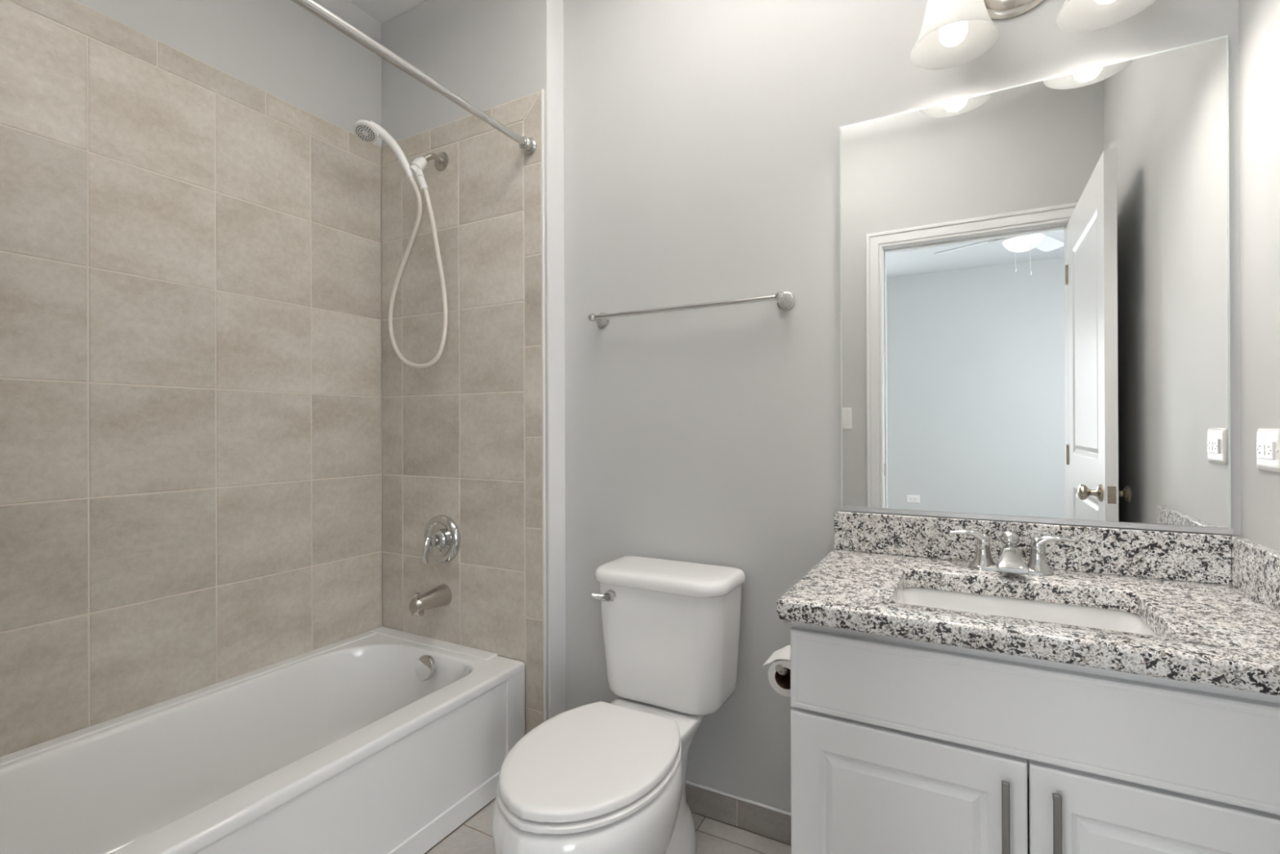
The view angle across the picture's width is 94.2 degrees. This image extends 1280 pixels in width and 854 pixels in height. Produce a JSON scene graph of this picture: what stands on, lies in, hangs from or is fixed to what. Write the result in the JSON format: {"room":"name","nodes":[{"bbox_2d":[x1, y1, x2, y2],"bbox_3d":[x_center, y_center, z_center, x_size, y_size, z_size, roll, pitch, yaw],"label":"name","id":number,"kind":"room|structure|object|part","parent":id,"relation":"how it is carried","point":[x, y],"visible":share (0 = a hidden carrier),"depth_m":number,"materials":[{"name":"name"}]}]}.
{"room":"bathroom","nodes":[
{"label":"bathroom","id":0,"kind":"room"},
{"bbox_2d":[74,0,382,626],"bbox_3d":[-1.446,-0.218,1.791,0.142,2.809,1.855,0,0,29],"label":"wall","id":1,"kind":"structure","parent":0,"point":[279,48],"depth_m":2.05,"materials":[{"name":"grey paint"}]},
{"bbox_2d":[0,0,382,756],"bbox_3d":[-1.404,-0.153,1.713,0.006,1.938,1.526,0,0,29],"label":"wall tiles","id":2,"kind":"structure","parent":1,"relation":"attached to","point":[191,480],"depth_m":1.74,"materials":[{"name":"beige tile"}]},
{"bbox_2d":[347,0,427,23],"bbox_3d":[-0.261,-1.678,1.138,2.860,0.100,1.855,0,0,29],"label":"ceiling","id":3,"kind":"structure","parent":0,"point":[382,11],"depth_m":2.30,"materials":[{"name":"paint"}]},
{"bbox_2d":[381,0,549,734],"bbox_3d":[-0.623,-0.221,2.280,0.830,2.809,0.204,0,0,29],"label":"wall","id":4,"kind":"structure","parent":0,"point":[490,54],"depth_m":2.17,"materials":[{"name":"grey paint"}]},
{"bbox_2d":[381,90,543,733],"bbox_3d":[-0.678,0.029,2.189,0.806,2.310,0.007,0,0,29],"label":"tiles","id":5,"kind":"structure","parent":4,"relation":"attached to","point":[462,433],"depth_m":2.15,"materials":[{"name":"beige tile"}]},
{"bbox_2d":[352,120,448,368],"bbox_3d":[-0.841,-0.644,2.159,0.293,0.857,0.265,0,0,7],"label":"shower","id":6,"kind":"object","parent":5,"relation":"attached to","point":[367,131],"visible":1,"depth_m":2.14,"materials":[{"name":"white plastic"}]},
{"bbox_3d":[-0.886,-0.982,2.114,0.146,0.182,0.048,0,0,-26],"label":"handle","id":7,"kind":"part","parent":6,"relation":"part of","materials":[{"name":"white plastic"}]},
{"bbox_3d":[-0.761,-0.978,2.180,0.027,0.047,0.089,0,0,38],"label":"shower arm","id":8,"kind":"part","parent":6,"relation":"part of","materials":[{"name":"silver metal"}]},
{"bbox_2d":[408,583,452,617],"bbox_3d":[-0.762,0.626,2.150,0.080,0.083,0.142,0,0,29],"label":"tub spout","id":9,"kind":"object","parent":5,"relation":"attached to","point":[441,595],"visible":1,"depth_m":2.13,"materials":[{"name":"silver metal"}]},
{"bbox_3d":[-0.788,0.597,2.102,0.020,0.022,0.020,0,0,29],"label":"diverter knob","id":10,"kind":"part","parent":9,"relation":"part of","materials":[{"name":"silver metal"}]},
{"bbox_2d":[422,514,460,564],"bbox_3d":[-0.757,0.415,2.171,0.179,0.179,0.099,0,0,29],"label":"shower valve","id":11,"kind":"object","parent":5,"relation":"attached to","point":[442,535],"visible":1,"depth_m":2.18,"materials":[{"name":"silver metal"}]},
{"bbox_3d":[-0.762,0.442,2.143,0.026,0.099,0.043,0,0,11],"label":"lever","id":12,"kind":"part","parent":11,"relation":"part of","materials":[{"name":"silver metal"}]},
{"bbox_2d":[541,88,546,721],"bbox_3d":[-0.321,0.025,1.993,0.008,2.314,0.009,0,0,29],"label":"trim","id":13,"kind":"structure","parent":4,"relation":"attached to","point":[542,90],"depth_m":1.99,"materials":[{"name":"white"}]},
{"bbox_2d":[546,0,565,718],"bbox_3d":[-0.285,-0.222,2.029,0.005,2.809,0.089,0,0,29],"label":"trim","id":14,"kind":"structure","parent":4,"relation":"attached to","point":[554,8],"depth_m":2.02,"materials":[{"name":"white paint"}]},
{"bbox_2d":[424,798,791,853],"bbox_3d":[-0.249,1.233,1.134,2.860,0.096,1.855,0,0,29],"label":"floor","id":15,"kind":"structure","parent":0,"point":[494,798],"depth_m":1.76,"materials":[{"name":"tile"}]},
{"bbox_2d":[0,626,524,853],"bbox_3d":[-1.076,0.990,1.534,0.729,0.390,1.523,0,0,29],"label":"bathtub","id":16,"kind":"object","parent":15,"relation":"on","point":[382,740],"visible":0.97,"depth_m":1.65,"materials":[{"name":"white ceramic"}]},
{"bbox_2d":[426,799,791,853],"bbox_3d":[0.049,1.181,0.898,1.854,0.004,1.730,0,0,29],"label":"floor tiles","id":17,"kind":"structure","parent":15,"relation":"on","point":[474,836],"depth_m":1.70,"materials":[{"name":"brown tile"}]},
{"bbox_2d":[492,555,745,853],"bbox_3d":[-0.054,0.795,1.494,0.416,0.770,0.779,0,0,29],"label":"toilet","id":18,"kind":"object","parent":17,"relation":"on","point":[599,777],"visible":1,"depth_m":1.51,"materials":[{"name":"white ceramic"}]},
{"bbox_3d":[-0.120,0.760,1.373,0.369,0.022,0.466,0,0,29],"label":"seat lid","id":19,"kind":"part","parent":18,"relation":"part of","materials":[{"name":"white plastic"}]},
{"bbox_3d":[-0.102,0.482,1.699,0.071,0.032,0.035,0,0,7],"label":"flush lever","id":20,"kind":"part","parent":18,"relation":"part of","materials":[{"name":"silver metal"}]},
{"bbox_3d":[0.077,0.430,1.735,0.416,0.040,0.230,0,0,29],"label":"tank lid","id":21,"kind":"part","parent":18,"relation":"part of","materials":[{"name":"white ceramic"}]},
{"bbox_3d":[0.080,0.613,1.738,0.392,0.342,0.213,0,0,29],"label":"tank","id":22,"kind":"part","parent":18,"relation":"part of","materials":[{"name":"white ceramic"}]},
{"bbox_2d":[790,621,1279,853],"bbox_3d":[0.759,0.773,1.179,0.797,0.806,0.549,0,0,29],"label":"vanity cabinet","id":23,"kind":"object","parent":17,"relation":"on","point":[899,745],"visible":0.74,"depth_m":0.98,"materials":[{"name":"white paint"}]},
{"bbox_2d":[775,664,790,675],"bbox_3d":[0.389,0.578,1.469,0.207,0.044,0.078,0,0,-34],"label":"toilet paper holder","id":24,"kind":"object","parent":23,"relation":"attached to","point":[779,668],"visible":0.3,"depth_m":1.39,"materials":[{"name":"silver metal"}]},
{"bbox_2d":[763,644,790,696],"bbox_3d":[0.365,0.597,1.464,0.100,0.088,0.106,0,0,29],"label":"toilet paper roll","id":25,"kind":"object","parent":24,"relation":"hanging from","point":[780,683],"visible":0.4,"depth_m":1.43,"materials":[{"name":"white paper"}]},
{"bbox_3d":[0.466,0.809,1.067,0.386,0.521,0.018,0,0,29],"label":"door","id":26,"kind":"part","parent":23,"relation":"part of","materials":[{"name":"white paint"}]},
{"bbox_3d":[0.596,0.649,0.971,0.011,0.151,0.027,0,0,29],"label":"handle","id":27,"kind":"part","parent":23,"relation":"part of","materials":[{"name":"silver metal"}]},
{"bbox_2d":[777,511,1279,696],"bbox_3d":[0.755,0.298,1.190,0.822,0.142,0.557,0,0,29],"label":"countertop","id":28,"kind":"structure","parent":23,"relation":"on","point":[1211,602],"depth_m":1.18,"materials":[{"name":"stone"}]},
{"bbox_2d":[950,528,1075,576],"bbox_3d":[0.831,0.284,1.332,0.243,0.089,0.129,0,0,29],"label":"faucet","id":29,"kind":"object","parent":28,"relation":"on","point":[1011,560],"visible":1,"depth_m":1.33,"materials":[{"name":"silver metal"}]},
{"bbox_3d":[0.783,0.281,1.399,0.095,0.080,0.052,0,0,29],"label":"lever handle","id":30,"kind":"part","parent":29,"relation":"part of","materials":[{"name":"silver metal"}]},
{"bbox_3d":[0.852,0.262,1.371,0.040,0.044,0.040,0,0,29],"label":"lift knob","id":31,"kind":"part","parent":29,"relation":"part of","materials":[{"name":"silver metal"}]},
{"bbox_3d":[0.848,0.322,1.363,0.166,0.012,0.054,0,0,29],"label":"plate","id":32,"kind":"part","parent":29,"relation":"part of","materials":[{"name":"silver metal"}]},
{"bbox_3d":[0.830,0.296,1.329,0.060,0.054,0.123,0,0,29],"label":"spout","id":33,"kind":"part","parent":29,"relation":"part of","materials":[{"name":"silver metal"}]},
{"bbox_3d":[0.913,0.280,1.327,0.095,0.080,0.052,0,0,29],"label":"lever handle","id":34,"kind":"part","parent":29,"relation":"part of","materials":[{"name":"silver metal"}]},
{"bbox_2d":[897,586,1156,635],"bbox_3d":[0.728,0.441,1.152,0.456,0.143,0.332,0,0,29],"label":"sink","id":35,"kind":"object","parent":28,"relation":"in","point":[1052,612],"visible":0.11,"depth_m":1.27,"materials":[{"name":"white ceramic"}]},
{"bbox_3d":[0.657,0.649,0.938,0.011,0.151,0.027,0,0,29],"label":"handle","id":36,"kind":"part","parent":23,"relation":"part of","materials":[{"name":"silver metal"}]},
{"bbox_3d":[0.807,0.808,0.880,0.386,0.521,0.018,0,0,29],"label":"door","id":37,"kind":"part","parent":23,"relation":"part of","materials":[{"name":"white paint"}]},
{"bbox_2d":[563,0,1241,812],"bbox_3d":[0.587,-0.226,1.666,1.895,2.809,0.115,0,0,29],"label":"wall","id":38,"kind":"structure","parent":0,"point":[702,137],"depth_m":1.77,"materials":[{"name":"grey paint"}]},
{"bbox_2d":[587,291,795,328],"bbox_3d":[0.127,-0.357,1.808,0.669,0.053,0.079,0,0,29],"label":"towel bar","id":39,"kind":"object","parent":38,"relation":"attached to","point":[785,300],"visible":1,"depth_m":1.75,"materials":[{"name":"silver metal"}]},
{"bbox_3d":[-0.143,-0.356,1.956,0.053,0.053,0.079,0,0,29],"label":"post","id":40,"kind":"part","parent":39,"relation":"part of","materials":[{"name":"silver metal"}]},
{"bbox_3d":[0.397,-0.358,1.659,0.053,0.053,0.079,0,0,29],"label":"post","id":41,"kind":"part","parent":39,"relation":"part of","materials":[{"name":"silver metal"}]},
{"bbox_2d":[685,780,791,844],"bbox_3d":[0.142,1.141,1.840,0.923,0.078,0.010,0,0,29],"label":"baseboard","id":42,"kind":"structure","parent":38,"relation":"attached to","point":[753,818],"depth_m":1.75,"materials":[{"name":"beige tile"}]},
{"bbox_2d":[910,0,1155,69],"bbox_3d":[0.857,-1.029,1.321,0.467,0.305,0.228,0,0,29],"label":"vanity light","id":43,"kind":"object","parent":38,"relation":"attached to","point":[953,33],"visible":1,"depth_m":1.34,"materials":[{"name":"white glass"}]},
{"bbox_2d":[938,20,968,46],"bbox_3d":[0.721,-0.952,1.369,0.060,0.146,0.060,0,0,29],"label":"bulb","id":44,"kind":"object","parent":43,"relation":"attached to","point":[950,35],"depth_m":1.35,"materials":[{"name":"white glass"}]},
{"bbox_3d":[0.721,-0.974,1.369,0.181,0.196,0.181,0,0,29],"label":"lamp shade","id":45,"kind":"part","parent":43,"relation":"part of","materials":[{"name":"white glass"}]},
{"bbox_2d":[1094,0,1115,4],"bbox_3d":[0.971,-0.953,1.231,0.060,0.146,0.060,0,0,29],"label":"bulb","id":46,"kind":"object","parent":43,"relation":"attached to","point":[1100,2],"depth_m":1.24,"materials":[{"name":"white glass"}]},
{"bbox_3d":[0.971,-0.975,1.231,0.181,0.196,0.181,0,0,29],"label":"lamp shade","id":47,"kind":"part","parent":43,"relation":"part of","materials":[{"name":"white glass"}]},
{"bbox_2d":[834,511,1231,585],"bbox_3d":[0.878,0.278,1.429,0.794,0.102,0.020,0,0,29],"label":"backsplash","id":48,"kind":"structure","parent":38,"relation":"attached to","point":[1178,556],"depth_m":1.36,"materials":[{"name":"stone"}]},
{"bbox_2d":[840,35,1233,535],"bbox_3d":[0.886,-0.294,1.427,0.782,1.041,0.014,0,0,29],"label":"wall mirror","id":49,"kind":"object","parent":38,"relation":"attached to","point":[1035,287],"visible":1,"depth_m":1.39,"materials":[{"name":"clear glass"}]},
{"bbox_2d":[1238,0,1279,551],"bbox_3d":[0.927,-0.230,0.486,0.162,2.809,1.855,0,0,29],"label":"wall","id":50,"kind":"structure","parent":0,"point":[1259,20],"depth_m":1.16,"materials":[{"name":"grey paint"}]},
{"bbox_2d":[1256,428,1279,472],"bbox_3d":[1.174,0.043,1.113,0.012,0.080,0.108,0,0,29],"label":"wall outlet","id":51,"kind":"object","parent":50,"relation":"attached to","point":[1268,440],"visible":1,"depth_m":1.11,"materials":[{"name":"white plastic"}]},
{"bbox_2d":[1257,440,1275,459],"bbox_3d":[1.172,0.043,1.114,0.004,0.033,0.067,0,0,29],"label":"receptacle","id":52,"kind":"object","parent":51,"relation":"attached to","point":[1265,449],"depth_m":1.11,"materials":[{"name":"white plastic"}]},
{"bbox_3d":[-0.612,-0.224,0.340,2.718,2.809,0.117,0,0,29],"label":"wall","id":53,"kind":"structure","parent":0,"visible":0},
{"bbox_2d":[290,0,537,155],"bbox_3d":[-0.737,-0.947,1.346,0.054,0.054,1.526,0,0,29],"label":"shower curtain rod","id":54,"kind":"object","parent":53,"relation":"attached to","point":[529,145],"visible":1,"depth_m":1.55,"materials":[{"name":"grey metal"}]}
]}

